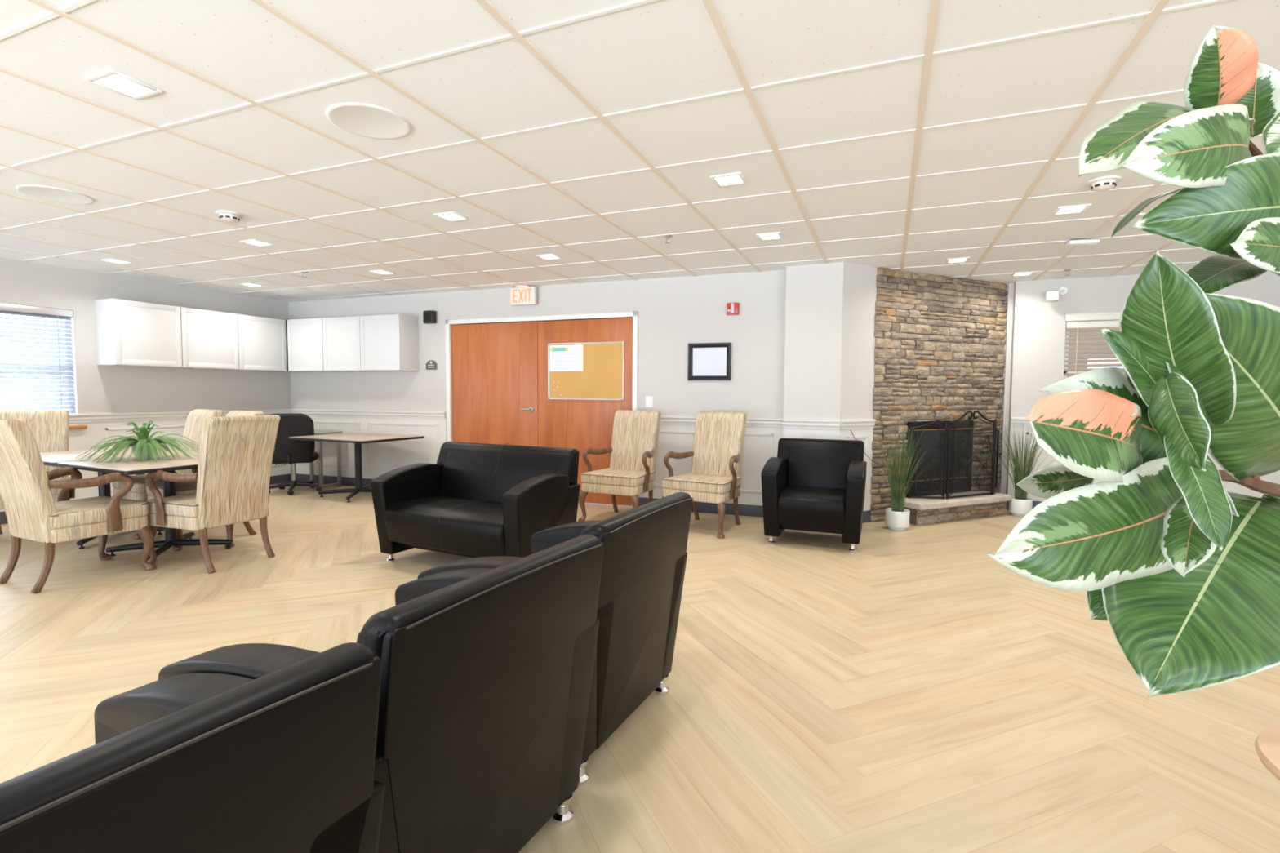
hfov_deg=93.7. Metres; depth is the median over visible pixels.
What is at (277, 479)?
baseboard
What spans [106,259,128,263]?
diffuser
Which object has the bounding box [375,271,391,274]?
diffuser
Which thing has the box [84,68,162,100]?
recessed light
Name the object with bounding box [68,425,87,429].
trim
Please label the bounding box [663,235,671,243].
sprinkler head
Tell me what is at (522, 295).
exit sign
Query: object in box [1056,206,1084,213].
diffuser
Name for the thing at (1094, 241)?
ceiling light
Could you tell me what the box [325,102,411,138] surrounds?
ceiling speaker
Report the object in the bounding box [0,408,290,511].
trim
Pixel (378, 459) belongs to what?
wainscoting
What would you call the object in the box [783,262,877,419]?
wall column
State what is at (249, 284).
recessed light
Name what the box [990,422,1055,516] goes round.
potted grass
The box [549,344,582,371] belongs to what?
sheet
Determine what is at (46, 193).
ceiling speaker
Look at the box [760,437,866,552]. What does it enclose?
armchair
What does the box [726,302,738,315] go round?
fire alarm
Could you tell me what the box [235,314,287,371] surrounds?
upper cabinet
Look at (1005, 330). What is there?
wall
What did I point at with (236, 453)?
armchair
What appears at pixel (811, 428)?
trim
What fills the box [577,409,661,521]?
armchair
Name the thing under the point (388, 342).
upper cabinet
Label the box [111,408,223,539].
armchair
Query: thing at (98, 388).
wall
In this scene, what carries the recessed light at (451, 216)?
in the ceiling
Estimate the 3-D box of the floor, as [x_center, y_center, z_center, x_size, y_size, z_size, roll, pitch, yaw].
[0.427,1.095,2.545,15.274,0.001,13.110,2,3,22]
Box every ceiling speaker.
[15,184,94,204]
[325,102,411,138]
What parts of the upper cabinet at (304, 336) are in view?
door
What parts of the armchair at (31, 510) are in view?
leg, backrest, leg, armrest, armrest, seat rail, seat, leg, leg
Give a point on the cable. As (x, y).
(851, 430)
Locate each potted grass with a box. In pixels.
[864,425,933,530]
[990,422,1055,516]
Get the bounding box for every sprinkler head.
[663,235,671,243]
[1063,269,1071,275]
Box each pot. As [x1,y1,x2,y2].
[131,442,158,459]
[884,507,910,530]
[1008,496,1032,516]
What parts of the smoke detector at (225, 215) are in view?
plate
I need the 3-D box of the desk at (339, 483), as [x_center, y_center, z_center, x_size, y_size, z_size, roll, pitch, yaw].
[-4.189,0.423,7.757,0.560,0.725,0.340,1,3,20]
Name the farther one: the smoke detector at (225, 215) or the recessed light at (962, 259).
the recessed light at (962, 259)
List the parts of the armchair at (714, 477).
armrest, leg, seat rail, seat, backrest, leg, armrest, leg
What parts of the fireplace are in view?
glass door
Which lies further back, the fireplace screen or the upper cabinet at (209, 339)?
the upper cabinet at (209, 339)
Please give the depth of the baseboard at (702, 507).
6.13 m
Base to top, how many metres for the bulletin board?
0.640 m
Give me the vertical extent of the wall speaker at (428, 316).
0.150 m
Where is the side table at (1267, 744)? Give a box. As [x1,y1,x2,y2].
[1254,724,1279,781]
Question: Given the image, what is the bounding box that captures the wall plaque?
[426,360,436,369]
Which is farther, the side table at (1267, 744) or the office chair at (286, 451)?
the office chair at (286, 451)
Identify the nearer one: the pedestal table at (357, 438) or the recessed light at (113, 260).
the recessed light at (113, 260)
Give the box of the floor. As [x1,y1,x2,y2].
[0,483,1279,852]
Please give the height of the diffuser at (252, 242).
0.003 m
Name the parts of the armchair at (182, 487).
seat rail, seat, leg, armrest, backrest, leg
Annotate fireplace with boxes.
[870,267,1012,525]
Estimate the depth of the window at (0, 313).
5.76 m
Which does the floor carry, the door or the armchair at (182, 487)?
the armchair at (182, 487)
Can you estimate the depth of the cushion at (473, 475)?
4.50 m
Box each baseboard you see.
[0,473,290,524]
[296,473,373,486]
[638,497,763,517]
[862,510,871,523]
[1007,501,1042,510]
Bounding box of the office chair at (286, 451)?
[268,413,321,495]
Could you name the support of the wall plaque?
attached to the wall at (675, 313)
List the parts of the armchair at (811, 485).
arm, seat, rail, backrest, arm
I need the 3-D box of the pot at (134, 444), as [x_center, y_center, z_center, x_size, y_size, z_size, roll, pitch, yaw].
[-3.819,0.185,4.628,0.176,0.125,0.176,2,3,22]
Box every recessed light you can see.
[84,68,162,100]
[101,257,134,264]
[239,282,264,287]
[240,239,275,246]
[369,269,396,275]
[433,211,471,222]
[535,253,563,260]
[710,171,747,187]
[755,231,783,240]
[945,257,969,263]
[1010,271,1035,276]
[1051,204,1091,215]
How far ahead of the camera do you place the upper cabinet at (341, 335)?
7.40 m
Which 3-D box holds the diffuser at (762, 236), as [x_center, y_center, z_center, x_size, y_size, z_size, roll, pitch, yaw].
[0.994,-1.455,4.587,0.132,0.003,0.132,2,3,22]
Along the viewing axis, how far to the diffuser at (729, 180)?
3.39 m
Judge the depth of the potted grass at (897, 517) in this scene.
5.46 m
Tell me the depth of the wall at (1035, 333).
6.28 m
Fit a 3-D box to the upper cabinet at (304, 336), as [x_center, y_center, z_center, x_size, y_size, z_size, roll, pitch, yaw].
[-4.189,-1.042,7.754,0.596,0.660,0.326,1,3,20]
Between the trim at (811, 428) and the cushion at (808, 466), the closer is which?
the cushion at (808, 466)
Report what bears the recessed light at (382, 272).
in the ceiling
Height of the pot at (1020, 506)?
0.178 m
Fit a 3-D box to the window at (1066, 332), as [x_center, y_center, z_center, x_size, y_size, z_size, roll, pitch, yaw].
[4.899,-0.551,6.105,1.020,1.050,0.050,2,3,22]
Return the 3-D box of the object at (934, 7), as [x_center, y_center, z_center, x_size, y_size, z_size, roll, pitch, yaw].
[0.120,-1.349,2.477,12.302,0.016,11.200,2,3,22]
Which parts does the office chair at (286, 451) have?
backrest, seat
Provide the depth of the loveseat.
4.23 m
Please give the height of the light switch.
0.120 m
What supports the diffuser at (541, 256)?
attached to the recessed light at (547, 256)
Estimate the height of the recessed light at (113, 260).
0.010 m
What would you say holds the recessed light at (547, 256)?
in the ceiling
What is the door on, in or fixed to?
in the wall at (675, 313)
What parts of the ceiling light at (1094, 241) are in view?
mounting plate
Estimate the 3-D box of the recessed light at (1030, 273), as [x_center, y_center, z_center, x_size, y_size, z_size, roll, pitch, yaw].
[3.789,-1.513,5.941,0.176,0.010,0.176,2,3,22]
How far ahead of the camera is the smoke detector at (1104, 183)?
3.34 m
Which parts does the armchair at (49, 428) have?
backrest, seat rail, seat, armrest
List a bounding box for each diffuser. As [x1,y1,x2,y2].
[96,74,151,96]
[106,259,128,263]
[246,240,269,245]
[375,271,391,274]
[440,213,465,220]
[540,255,557,258]
[715,174,742,185]
[760,234,779,239]
[948,258,965,262]
[1014,272,1031,275]
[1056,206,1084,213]
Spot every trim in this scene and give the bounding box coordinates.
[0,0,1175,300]
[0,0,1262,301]
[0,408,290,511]
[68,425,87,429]
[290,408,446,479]
[638,415,783,506]
[782,418,839,439]
[839,418,875,511]
[1007,417,1279,501]
[1065,311,1120,321]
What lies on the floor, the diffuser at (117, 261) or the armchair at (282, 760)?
the armchair at (282, 760)
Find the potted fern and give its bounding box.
[75,420,199,462]
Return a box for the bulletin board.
[547,341,624,400]
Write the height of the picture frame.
0.378 m
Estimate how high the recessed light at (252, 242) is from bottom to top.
0.010 m
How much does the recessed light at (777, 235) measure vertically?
0.010 m
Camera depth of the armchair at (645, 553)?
2.07 m
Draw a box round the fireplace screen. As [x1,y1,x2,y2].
[907,410,999,499]
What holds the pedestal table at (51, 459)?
on the floor
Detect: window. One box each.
[0,313,74,413]
[1063,328,1123,378]
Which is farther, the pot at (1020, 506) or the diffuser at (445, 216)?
the pot at (1020, 506)
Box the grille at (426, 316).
[422,312,431,321]
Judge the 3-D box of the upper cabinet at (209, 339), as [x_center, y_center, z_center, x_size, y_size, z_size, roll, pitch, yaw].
[-5.063,-1.002,6.938,0.326,0.660,0.620,2,3,22]
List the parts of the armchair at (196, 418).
seat rail, leg, seat, backrest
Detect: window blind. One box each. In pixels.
[0,302,75,413]
[1064,320,1124,378]
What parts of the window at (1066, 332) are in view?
frame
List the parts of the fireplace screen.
frame, frame, frame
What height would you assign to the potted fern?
0.291 m
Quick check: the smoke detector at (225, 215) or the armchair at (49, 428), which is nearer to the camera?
the smoke detector at (225, 215)
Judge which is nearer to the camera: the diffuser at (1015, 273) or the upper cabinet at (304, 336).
the diffuser at (1015, 273)
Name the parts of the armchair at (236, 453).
leg, armrest, leg, seat rail, seat, leg, backrest, leg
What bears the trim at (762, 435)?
attached to the wall at (675, 313)
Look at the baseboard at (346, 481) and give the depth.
7.97 m
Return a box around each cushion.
[440,450,558,502]
[787,445,850,488]
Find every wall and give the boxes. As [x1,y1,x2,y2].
[0,257,291,413]
[288,270,786,435]
[997,284,1008,493]
[1000,271,1279,510]
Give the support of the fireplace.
on the floor
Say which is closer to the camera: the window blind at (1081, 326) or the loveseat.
the loveseat
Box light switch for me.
[645,395,653,407]
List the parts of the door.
handle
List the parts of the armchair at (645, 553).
arm, arm, backrest, panel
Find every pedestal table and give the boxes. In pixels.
[40,447,196,549]
[56,451,233,559]
[288,432,424,502]
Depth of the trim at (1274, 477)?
6.35 m
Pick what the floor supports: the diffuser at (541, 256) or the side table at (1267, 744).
the side table at (1267, 744)
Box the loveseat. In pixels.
[370,441,580,562]
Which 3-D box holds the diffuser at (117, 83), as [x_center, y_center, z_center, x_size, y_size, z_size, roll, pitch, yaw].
[-2.040,-1.351,2.373,0.132,0.003,0.132,2,3,22]
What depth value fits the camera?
6.09 m
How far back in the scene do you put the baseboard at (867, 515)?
5.79 m
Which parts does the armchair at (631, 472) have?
leg, armrest, leg, seat rail, seat, leg, backrest, armrest, leg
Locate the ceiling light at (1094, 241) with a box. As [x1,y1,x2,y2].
[1065,238,1100,246]
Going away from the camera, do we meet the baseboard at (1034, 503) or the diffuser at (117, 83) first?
the diffuser at (117, 83)
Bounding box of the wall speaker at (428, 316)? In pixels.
[422,310,435,324]
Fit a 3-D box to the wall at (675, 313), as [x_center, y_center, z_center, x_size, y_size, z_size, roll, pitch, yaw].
[-1.582,-0.385,7.076,7.100,2.441,0.142,1,3,20]
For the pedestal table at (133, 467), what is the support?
on the floor
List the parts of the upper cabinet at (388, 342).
door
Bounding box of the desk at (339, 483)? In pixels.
[290,430,342,489]
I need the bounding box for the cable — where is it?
[850,430,882,465]
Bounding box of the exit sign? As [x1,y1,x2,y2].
[510,284,537,306]
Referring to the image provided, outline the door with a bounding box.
[445,311,638,507]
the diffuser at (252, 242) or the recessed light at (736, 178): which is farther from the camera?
the diffuser at (252, 242)
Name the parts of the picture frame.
glass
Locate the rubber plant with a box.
[986,25,1279,697]
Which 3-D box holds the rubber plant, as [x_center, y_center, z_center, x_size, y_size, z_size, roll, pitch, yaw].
[0.942,0.060,0.848,1.218,1.158,0.273,-1,3,-21]
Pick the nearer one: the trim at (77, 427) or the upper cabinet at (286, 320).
the trim at (77, 427)
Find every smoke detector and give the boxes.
[215,210,243,222]
[1086,175,1121,191]
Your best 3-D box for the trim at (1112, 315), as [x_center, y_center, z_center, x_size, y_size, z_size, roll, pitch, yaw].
[4.868,-1.109,5.991,1.040,0.075,0.030,2,3,22]
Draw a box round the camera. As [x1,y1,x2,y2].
[1045,286,1067,302]
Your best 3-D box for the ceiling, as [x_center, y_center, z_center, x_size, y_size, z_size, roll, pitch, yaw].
[0.176,-1.396,2.452,14.200,0.100,11.200,2,3,22]
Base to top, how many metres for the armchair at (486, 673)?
0.837 m
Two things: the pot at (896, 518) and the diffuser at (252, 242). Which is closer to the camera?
the diffuser at (252, 242)
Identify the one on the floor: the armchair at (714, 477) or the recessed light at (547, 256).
the armchair at (714, 477)
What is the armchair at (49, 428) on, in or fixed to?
on the floor
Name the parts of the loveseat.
arm, rail, seat, backrest, arm, panel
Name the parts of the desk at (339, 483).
leg frame, leg frame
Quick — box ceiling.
[0,0,1279,302]
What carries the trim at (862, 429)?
attached to the wall column
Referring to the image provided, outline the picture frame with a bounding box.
[688,342,731,380]
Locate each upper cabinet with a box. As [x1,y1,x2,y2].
[93,297,182,367]
[170,306,239,369]
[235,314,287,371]
[277,320,302,372]
[287,317,341,372]
[322,315,372,371]
[360,314,418,371]
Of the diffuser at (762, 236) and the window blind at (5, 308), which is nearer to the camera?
the diffuser at (762, 236)
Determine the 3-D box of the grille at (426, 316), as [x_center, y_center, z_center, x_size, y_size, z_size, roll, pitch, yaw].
[-2.558,-1.313,7.205,0.115,0.110,0.006,1,3,20]
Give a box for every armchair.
[0,409,75,534]
[0,418,156,593]
[0,642,385,852]
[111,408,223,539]
[142,414,280,573]
[146,410,263,551]
[158,534,604,852]
[417,492,693,786]
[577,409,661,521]
[662,411,746,538]
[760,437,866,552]
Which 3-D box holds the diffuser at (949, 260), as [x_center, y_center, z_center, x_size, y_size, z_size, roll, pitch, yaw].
[2.837,-1.487,5.364,0.132,0.003,0.132,2,3,22]
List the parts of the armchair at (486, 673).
arm, backrest, panel, arm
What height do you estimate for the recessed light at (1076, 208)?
0.010 m
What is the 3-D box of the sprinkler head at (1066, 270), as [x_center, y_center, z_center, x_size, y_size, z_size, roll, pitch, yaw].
[4.105,-1.477,5.760,0.068,0.054,0.068,2,3,22]
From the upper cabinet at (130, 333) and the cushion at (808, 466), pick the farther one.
the upper cabinet at (130, 333)

